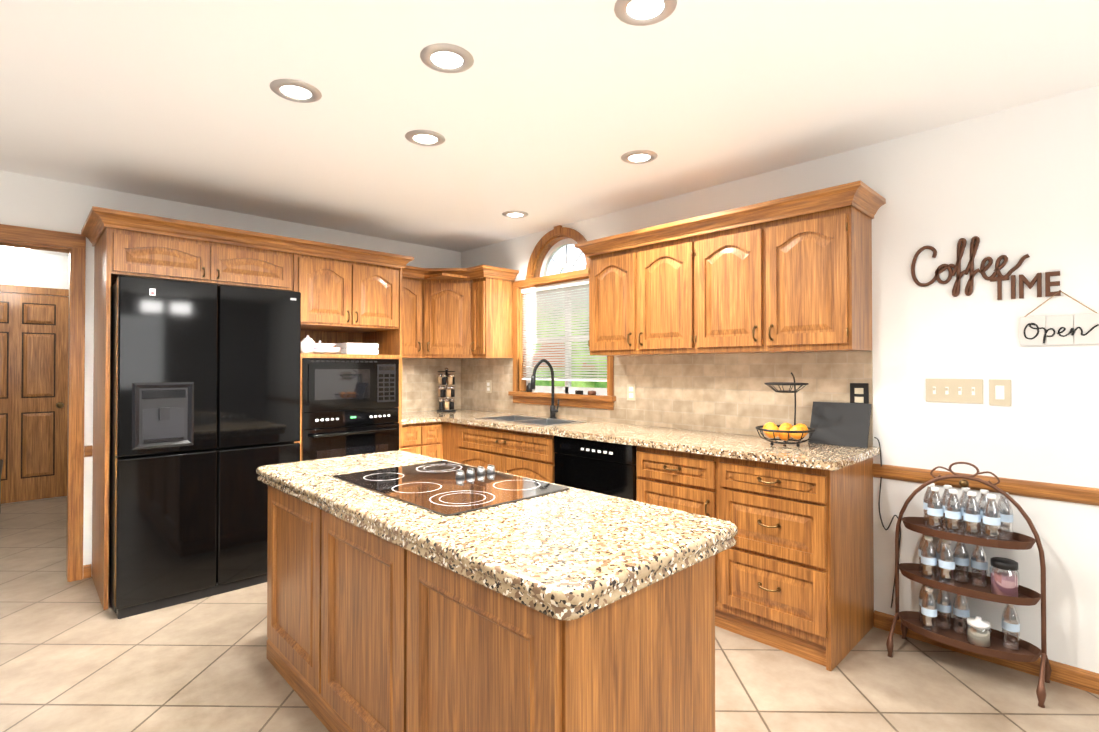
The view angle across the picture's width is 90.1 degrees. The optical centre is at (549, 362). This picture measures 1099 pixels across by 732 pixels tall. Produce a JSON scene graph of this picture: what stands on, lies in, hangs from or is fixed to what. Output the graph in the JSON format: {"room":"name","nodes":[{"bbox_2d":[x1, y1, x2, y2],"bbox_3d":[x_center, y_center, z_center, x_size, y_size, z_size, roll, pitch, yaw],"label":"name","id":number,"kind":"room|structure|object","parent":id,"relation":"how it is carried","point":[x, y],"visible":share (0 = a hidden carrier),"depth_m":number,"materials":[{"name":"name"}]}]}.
{"room":"kitchen","nodes":[
{"label":"kitchen","id":0,"kind":"room"},
{"bbox_2d":[0,252,68,504],"bbox_3d":[-5.474,0.132,5.091,2.040,2.440,0.120,1,-1,-44],"label":"wall","id":1,"kind":"structure","parent":0,"point":[30,269],"depth_m":5.40,"materials":[{"name":"white paint"}]},
{"bbox_2d":[0,284,68,503],"bbox_3d":[-5.136,0.304,5.266,0.930,2.100,0.093,1,-1,-44],"label":"hall door","id":2,"kind":"structure","parent":1,"relation":"in","point":[33,384],"depth_m":5.38,"materials":[{"name":"brown wood"}]},
{"bbox_2d":[0,170,460,576],"bbox_3d":[-3.277,0.113,3.112,6.840,2.440,0.120,1,-1,-44],"label":"wall","id":3,"kind":"structure","parent":0,"point":[28,201],"depth_m":3.43,"materials":[{"name":"white paint"}]},
{"bbox_2d":[0,224,85,581],"bbox_3d":[-3.301,0.269,3.076,1.047,2.128,0.144,1,-1,-44],"label":"door frame","id":4,"kind":"structure","parent":3,"relation":"attached to","point":[73,245],"depth_m":3.36,"materials":[{"name":"brown wood"}]},
{"bbox_2d":[94,210,224,289],"bbox_3d":[-2.427,-0.651,3.399,0.520,0.332,0.658,1,-1,-44],"label":"upper cabinet","id":5,"kind":"object","parent":3,"relation":"attached to","point":[128,243],"depth_m":3.14,"materials":[{"name":"brown wood"}]},
{"bbox_2d":[225,227,296,291],"bbox_3d":[-2.120,-0.648,3.697,0.535,0.332,0.658,1,-1,-44],"label":"upper cabinet","id":6,"kind":"object","parent":3,"relation":"attached to","point":[252,259],"depth_m":3.50,"materials":[{"name":"brown wood"}]},
{"bbox_2d":[297,239,400,333],"bbox_3d":[-1.643,-0.533,4.159,0.755,0.552,0.658,1,-1,-44],"label":"upper cabinet","id":7,"kind":"object","parent":3,"relation":"attached to","point":[351,295],"depth_m":3.92,"materials":[{"name":"brown wood"}]},
{"bbox_2d":[301,335,345,353],"bbox_3d":[-1.661,-0.131,3.988,0.233,0.138,0.306,0,-1,16],"label":"tea set","id":8,"kind":"object","parent":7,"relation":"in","point":[309,344],"depth_m":3.93,"materials":[{"name":"white ceramic"}]},
{"bbox_2d":[301,358,398,460],"bbox_3d":[-1.593,0.523,4.111,0.707,1.100,0.684,1,-1,-44],"label":"wall oven","id":9,"kind":"object","parent":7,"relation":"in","point":[348,407],"visible":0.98,"depth_m":3.88,"materials":[{"name":"black"}]},
{"bbox_2d":[346,343,377,354],"bbox_3d":[-1.478,-0.103,4.218,0.250,0.087,0.190,1,-1,-44],"label":"box","id":10,"kind":"object","parent":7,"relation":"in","point":[351,348],"depth_m":4.15,"materials":[{"name":"white cardboard"}]},
{"bbox_2d":[402,272,417,358],"bbox_3d":[-1.296,-0.379,4.688,0.437,0.675,0.377,1,-1,-44],"label":"upper cabinet","id":11,"kind":"object","parent":3,"relation":"attached to","point":[409,284],"depth_m":4.62,"materials":[{"name":"brown wood"}]},
{"bbox_2d":[402,359,461,411],"bbox_3d":[-1.227,0.204,5.008,0.990,0.481,0.011,1,-1,-44],"label":"tile backsplash","id":12,"kind":"structure","parent":3,"relation":"attached to","point":[420,385],"depth_m":5.08,"materials":[{"name":"tile"}]},
{"bbox_2d":[0,497,1098,731],"bbox_3d":[-1.663,1.367,1.434,6.840,0.100,10.920,1,-1,-44],"label":"floor","id":13,"kind":"structure","parent":0,"point":[74,657],"depth_m":2.31,"materials":[{"name":"tile"}]},
{"bbox_2d":[0,459,2,498],"bbox_3d":[-4.786,1.107,4.321,0.660,0.475,1.160,1,-1,-44],"label":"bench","id":14,"kind":"object","parent":13,"relation":"on","point":[1,464],"visible":1,"depth_m":4.75,"materials":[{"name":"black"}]},
{"bbox_2d":[108,275,300,618],"bbox_3d":[-2.177,0.445,3.425,0.910,1.782,0.858,1,-1,-44],"label":"refrigerator","id":15,"kind":"object","parent":13,"relation":"on","point":[204,401],"visible":0.83,"depth_m":3.05,"materials":[{"name":"black metal"}]},
{"bbox_2d":[267,485,306,699],"bbox_3d":[-0.794,0.926,2.429,0.656,0.800,0.685,1,-1,-44],"label":"base cabinet","id":16,"kind":"object","parent":13,"relation":"on","point":[287,514],"depth_m":2.28,"materials":[{"name":"brown wood"}]},
{"bbox_2d":[256,450,737,620],"bbox_3d":[-0.389,0.492,2.018,0.730,0.059,1.965,1,-1,-44],"label":"countertop","id":17,"kind":"structure","parent":16,"relation":"on","point":[572,553],"depth_m":1.47,"materials":[{"name":"beige stone"}]},
{"bbox_2d":[332,461,569,516],"bbox_3d":[-0.402,0.444,2.108,0.535,0.036,0.830,1,-1,-44],"label":"cooktop","id":18,"kind":"object","parent":17,"relation":"in","point":[445,488],"visible":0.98,"depth_m":2.02,"materials":[{"name":"black glass"}]},
{"bbox_2d":[303,504,382,731],"bbox_3d":[-0.396,0.922,2.019,0.656,0.800,0.770,1,-1,-44],"label":"base cabinet","id":19,"kind":"object","parent":13,"relation":"on","point":[368,631],"depth_m":1.89,"materials":[{"name":"brown wood"}]},
{"bbox_2d":[402,422,429,456],"bbox_3d":[-1.282,0.912,4.521,0.242,0.870,0.618,1,-1,-44],"label":"base cabinet","id":20,"kind":"object","parent":13,"relation":"on","point":[415,436],"depth_m":4.33,"materials":[{"name":"brown wood"}]},
{"bbox_2d":[430,421,441,458],"bbox_3d":[-1.183,0.913,4.618,0.235,0.870,0.618,1,-1,-44],"label":"base cabinet","id":21,"kind":"object","parent":13,"relation":"on","point":[435,427],"depth_m":4.45,"materials":[{"name":"brown wood"}]},
{"bbox_2d":[402,409,879,470],"bbox_3d":[0.039,0.450,3.707,1.001,0.035,3.633,1,-1,-44],"label":"countertop","id":22,"kind":"structure","parent":21,"relation":"on","point":[803,454],"depth_m":3.05,"materials":[{"name":"beige stone"}]},
{"bbox_2d":[437,367,455,411],"bbox_3d":[-0.942,0.243,5.012,0.170,0.403,0.170,1,-1,-44],"label":"spice carousel","id":23,"kind":"object","parent":22,"relation":"on","point":[446,392],"visible":1,"depth_m":4.96,"materials":[{"name":"black metal"}]},
{"bbox_2d":[474,415,584,426],"bbox_3d":[-0.158,0.518,4.147,0.421,0.171,0.806,1,-1,-44],"label":"sink","id":24,"kind":"object","parent":22,"relation":"in","point":[531,420],"visible":0.33,"depth_m":4.20,"materials":[{"name":"silver metal"}]},
{"bbox_2d":[530,359,558,418],"bbox_3d":[-0.034,0.204,4.233,0.262,0.467,0.098,1,-1,-44],"label":"faucet","id":25,"kind":"object","parent":22,"relation":"on","point":[553,410],"visible":1,"depth_m":4.30,"materials":[{"name":"black metal"}]},
{"bbox_2d":[755,372,814,446],"bbox_3d":[1.202,0.237,2.801,0.280,0.373,0.280,1,-1,-44],"label":"fruit basket","id":26,"kind":"object","parent":22,"relation":"on","point":[788,431],"visible":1,"depth_m":2.77,"materials":[{"name":"black metal"}]},
{"bbox_2d":[808,401,871,447],"bbox_3d":[1.500,0.316,2.838,0.082,0.215,0.280,1,-1,-44],"label":"frame","id":27,"kind":"object","parent":22,"relation":"on","point":[839,424],"visible":1,"depth_m":2.83,"materials":[{"name":"black"}]},
{"bbox_2d":[874,437,900,607],"bbox_3d":[1.672,0.790,2.711,0.023,0.839,0.110,1,-1,-44],"label":"power cord","id":28,"kind":"object","parent":22,"relation":"hanging from","point":[891,519],"visible":0.83,"depth_m":2.73,"materials":[{"name":"black plastic"}]},
{"bbox_2d":[442,421,525,476],"bbox_3d":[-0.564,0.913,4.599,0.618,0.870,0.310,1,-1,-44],"label":"base cabinet","id":29,"kind":"object","parent":13,"relation":"on","point":[472,445],"depth_m":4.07,"materials":[{"name":"brown wood"}]},
{"bbox_2d":[383,539,714,731],"bbox_3d":[0.008,0.918,1.602,0.656,0.800,0.699,1,-1,-44],"label":"base cabinet","id":30,"kind":"object","parent":13,"relation":"on","point":[460,654],"depth_m":1.37,"materials":[{"name":"brown wood"}]},
{"bbox_2d":[637,446,697,513],"bbox_3d":[0.876,0.898,3.114,0.618,0.870,0.503,1,-1,-44],"label":"base cabinet","id":31,"kind":"object","parent":13,"relation":"on","point":[665,478],"depth_m":2.93,"materials":[{"name":"brown wood"}]},
{"bbox_2d":[554,436,636,500],"bbox_3d":[0.452,0.904,3.499,0.575,0.866,0.628,1,-1,-44],"label":"dishwasher","id":32,"kind":"object","parent":31,"relation":"in","point":[607,468],"visible":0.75,"depth_m":3.27,"materials":[{"name":"black metal"}]},
{"bbox_2d":[698,454,873,670],"bbox_3d":[1.209,0.895,2.770,0.618,0.870,0.595,1,-1,-44],"label":"base cabinet","id":33,"kind":"object","parent":13,"relation":"on","point":[794,570],"depth_m":2.53,"materials":[{"name":"brown wood"}]},
{"bbox_2d":[886,462,1051,707],"bbox_3d":[1.802,0.879,2.380,0.273,0.896,0.540,1,-1,-44],"label":"tiered stand","id":34,"kind":"object","parent":13,"relation":"on","point":[1027,652],"visible":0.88,"depth_m":2.31,"materials":[{"name":"brown metal"}]},
{"bbox_2d":[919,584,941,632],"bbox_3d":[1.684,1.095,2.431,0.057,0.200,0.057,0,-1,34],"label":"water bottle","id":35,"kind":"object","parent":34,"relation":"on","point":[930,609],"depth_m":2.42,"materials":[{"name":"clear plastic"}]},
{"bbox_2d":[942,595,969,634],"bbox_3d":[1.777,1.095,2.472,0.058,0.200,0.188,1,-1,-44],"label":"water bottle","id":36,"kind":"object","parent":34,"relation":"on","point":[961,611],"depth_m":2.42,"materials":[{"name":"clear plastic"}]},
{"bbox_2d":[962,547,987,587],"bbox_3d":[1.799,0.871,2.452,0.058,0.200,0.253,1,-1,-44],"label":"water bottle","id":37,"kind":"object","parent":34,"relation":"on","point":[979,560],"depth_m":2.37,"materials":[{"name":"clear plastic"}]},
{"bbox_2d":[966,616,990,647],"bbox_3d":[1.824,1.138,2.329,0.083,0.114,0.083,0,-1,34],"label":"candy jar","id":38,"kind":"object","parent":34,"relation":"on","point":[978,628],"depth_m":2.31,"materials":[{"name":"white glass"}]},
{"bbox_2d":[990,557,1019,596],"bbox_3d":[1.890,0.894,2.277,0.094,0.148,0.094,0,-1,34],"label":"candy jar","id":39,"kind":"object","parent":34,"relation":"on","point":[1004,583],"depth_m":2.25,"materials":[{"name":"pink glass"}]},
{"bbox_2d":[1002,604,1019,650],"bbox_3d":[1.929,1.094,2.293,0.057,0.200,0.057,0,-1,34],"label":"water bottle","id":40,"kind":"object","parent":34,"relation":"on","point":[1010,618],"depth_m":2.27,"materials":[{"name":"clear glass"}]},
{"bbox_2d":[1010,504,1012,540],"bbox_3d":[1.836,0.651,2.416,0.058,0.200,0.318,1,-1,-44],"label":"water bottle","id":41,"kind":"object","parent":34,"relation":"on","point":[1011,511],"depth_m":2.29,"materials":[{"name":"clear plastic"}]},
{"bbox_2d":[0,0,1098,255],"bbox_3d":[-1.663,-1.173,1.459,6.840,0.100,10.920,1,-1,-44],"label":"ceiling","id":42,"kind":"structure","parent":0,"point":[544,114],"depth_m":2.28,"materials":[{"name":"white paint"}]},
{"bbox_2d":[0,246,29,256],"bbox_3d":[-5.043,-1.040,5.089,0.330,0.094,0.330,1,-1,-44],"label":"light","id":43,"kind":"object","parent":42,"relation":"attached to","point":[10,251],"visible":0.85,"depth_m":5.05,"materials":[{"name":"white"}]},
{"bbox_2d":[269,79,321,102],"bbox_3d":[-1.041,-1.110,2.251,0.194,0.009,0.194,0,-1,37],"label":"recessed light","id":44,"kind":"object","parent":42,"relation":"in","point":[289,89],"depth_m":2.24,"materials":[{"name":"white"}]},
{"bbox_2d":[405,130,444,145],"bbox_3d":[-0.614,-1.106,2.710,0.194,0.009,0.194,0,-1,19],"label":"recessed light","id":45,"kind":"object","parent":42,"relation":"in","point":[418,137],"depth_m":2.69,"materials":[{"name":"white"}]},
{"bbox_2d":[420,43,473,72],"bbox_3d":[-0.377,-1.112,2.015,0.194,0.009,0.194,0,-1,37],"label":"recessed light","id":46,"kind":"object","parent":42,"relation":"in","point":[445,58],"depth_m":2.00,"materials":[{"name":"white"}]},
{"bbox_2d":[502,211,527,217],"bbox_3d":[-0.253,-1.092,4.053,0.194,0.009,0.194,0,-1,37],"label":"recessed light","id":47,"kind":"object","parent":42,"relation":"in","point":[510,214],"depth_m":4.05,"materials":[{"name":"white"}]},
{"bbox_2d":[621,150,657,163],"bbox_3d":[0.483,-1.103,2.953,0.194,0.009,0.194,0,-1,19],"label":"recessed light","id":48,"kind":"object","parent":42,"relation":"in","point":[637,156],"depth_m":2.94,"materials":[{"name":"white"}]},
{"bbox_2d":[614,0,676,25],"bbox_3d":[0.301,-1.115,1.724,0.194,0.009,0.194,0,-1,37],"label":"recessed light","id":49,"kind":"object","parent":42,"relation":"in","point":[631,12],"depth_m":1.74,"materials":[{"name":"white"}]},
{"bbox_2d":[461,85,1098,672],"bbox_3d":[1.822,0.109,2.679,0.120,2.440,7.840,1,-1,-44],"label":"wall","id":50,"kind":"structure","parent":0,"point":[1015,183],"depth_m":2.46,"materials":[{"name":"white paint"}]},
{"bbox_2d":[402,267,469,358],"bbox_3d":[-0.880,-0.419,4.890,0.685,0.758,0.668,1,-1,-44],"label":"upper cabinet","id":51,"kind":"object","parent":50,"relation":"attached to","point":[443,293],"depth_m":4.70,"materials":[{"name":"brown wood"}]},
{"bbox_2d":[470,265,517,358],"bbox_3d":[-0.527,-0.420,4.748,0.376,0.758,0.236,1,-1,-44],"label":"upper cabinet","id":52,"kind":"object","parent":50,"relation":"attached to","point":[491,296],"depth_m":4.66,"materials":[{"name":"brown wood"}]},
{"bbox_2d":[508,225,615,409],"bbox_3d":[0.105,-0.376,4.409,0.165,1.443,1.158,1,-1,-44],"label":"window","id":53,"kind":"structure","parent":50,"relation":"in","point":[554,241],"depth_m":4.51,"materials":[{"name":"brown wood"}]},
{"bbox_2d":[526,383,595,394],"bbox_3d":[0.077,0.206,4.366,0.068,0.077,0.760,1,-1,-44],"label":"decorations","id":54,"kind":"object","parent":53,"relation":"on","point":[528,389],"depth_m":4.21,"materials":[{"name":"black"}]},
{"bbox_2d":[521,279,606,381],"bbox_3d":[0.107,-0.248,4.410,0.038,0.785,0.976,1,-1,-44],"label":"window blinds","id":55,"kind":"object","parent":53,"relation":"attached to","point":[577,284],"visible":0.71,"depth_m":4.44,"materials":[{"name":"white plastic"}]},
{"bbox_2d":[586,221,677,355],"bbox_3d":[0.687,-0.432,3.530,0.328,0.758,0.885,1,-1,-44],"label":"upper cabinet","id":56,"kind":"object","parent":50,"relation":"attached to","point":[633,276],"depth_m":3.46,"materials":[{"name":"brown wood"}]},
{"bbox_2d":[462,351,872,445],"bbox_3d":[0.383,0.195,4.069,0.011,0.481,3.600,1,-1,-44],"label":"tile backsplash","id":57,"kind":"structure","parent":50,"relation":"attached to","point":[729,393],"depth_m":3.43,"materials":[{"name":"tile"}]},
{"bbox_2d":[486,380,490,392],"bbox_3d":[-0.559,0.219,5.025,0.006,0.115,0.075,1,-1,-44],"label":"outlet","id":58,"kind":"object","parent":57,"relation":"attached to","point":[488,382],"depth_m":5.02,"materials":[{"name":"beige plastic"}]},
{"bbox_2d":[627,384,635,400],"bbox_3d":[0.576,0.208,3.855,0.006,0.115,0.075,1,-1,-44],"label":"outlet","id":59,"kind":"object","parent":57,"relation":"attached to","point":[631,391],"depth_m":3.85,"materials":[{"name":"beige plastic"}]},
{"bbox_2d":[850,383,868,403],"bbox_3d":[1.588,0.168,2.810,0.008,0.125,0.085,1,-1,-44],"label":"electrical outlet cover","id":60,"kind":"object","parent":57,"relation":"attached to","point":[859,392],"visible":0.93,"depth_m":2.81,"materials":[{"name":"black plastic"}]},
{"bbox_2d":[678,184,873,354],"bbox_3d":[1.209,-0.437,2.991,0.328,0.758,0.893,1,-1,-44],"label":"upper cabinet","id":61,"kind":"object","parent":50,"relation":"attached to","point":[793,273],"depth_m":2.79,"materials":[{"name":"brown wood"}]},
{"bbox_2d":[926,379,982,403],"bbox_3d":[1.868,0.130,2.531,0.016,0.108,0.211,1,-1,-44],"label":"switch plate","id":62,"kind":"object","parent":50,"relation":"attached to","point":[957,390],"depth_m":2.53,"materials":[{"name":"beige plastic"}]},
{"bbox_2d":[872,463,1098,694],"bbox_3d":[3.024,0.905,1.329,0.022,0.820,3.998,1,-1,-44],"label":"baseboard","id":63,"kind":"structure","parent":50,"relation":"attached to","point":[1075,677],"depth_m":2.36,"materials":[{"name":"brown wood"}]},
{"bbox_2d":[911,236,1060,299],"bbox_3d":[1.937,-0.424,2.467,0.017,0.296,0.530,1,-1,-44],"label":"coffee sign","id":64,"kind":"object","parent":50,"relation":"attached to","point":[999,279],"visible":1,"depth_m":2.46,"materials":[{"name":"brown metal"}]},
{"bbox_2d":[989,379,1010,405],"bbox_3d":[1.985,0.132,2.415,0.010,0.115,0.074,1,-1,-44],"label":"switch plate","id":65,"kind":"object","parent":50,"relation":"attached to","point":[999,390],"depth_m":2.41,"materials":[{"name":"beige plastic"}]},
{"bbox_2d":[1020,290,1098,344],"bbox_3d":[2.117,-0.188,2.274,0.016,0.226,0.250,1,-1,-44],"label":"sign","id":66,"kind":"object","parent":50,"relation":"attached to","point":[1056,330],"visible":1,"depth_m":2.27,"materials":[{"name":"white wood"}]},
{"label":"outside","id":67,"kind":"structure","parent":0,"visible":0},
{"bbox_2d":[533,244,606,387],"bbox_3d":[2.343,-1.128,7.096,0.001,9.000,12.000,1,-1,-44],"label":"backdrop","id":68,"kind":"structure","parent":67,"point":[570,257],"depth_m":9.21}
]}

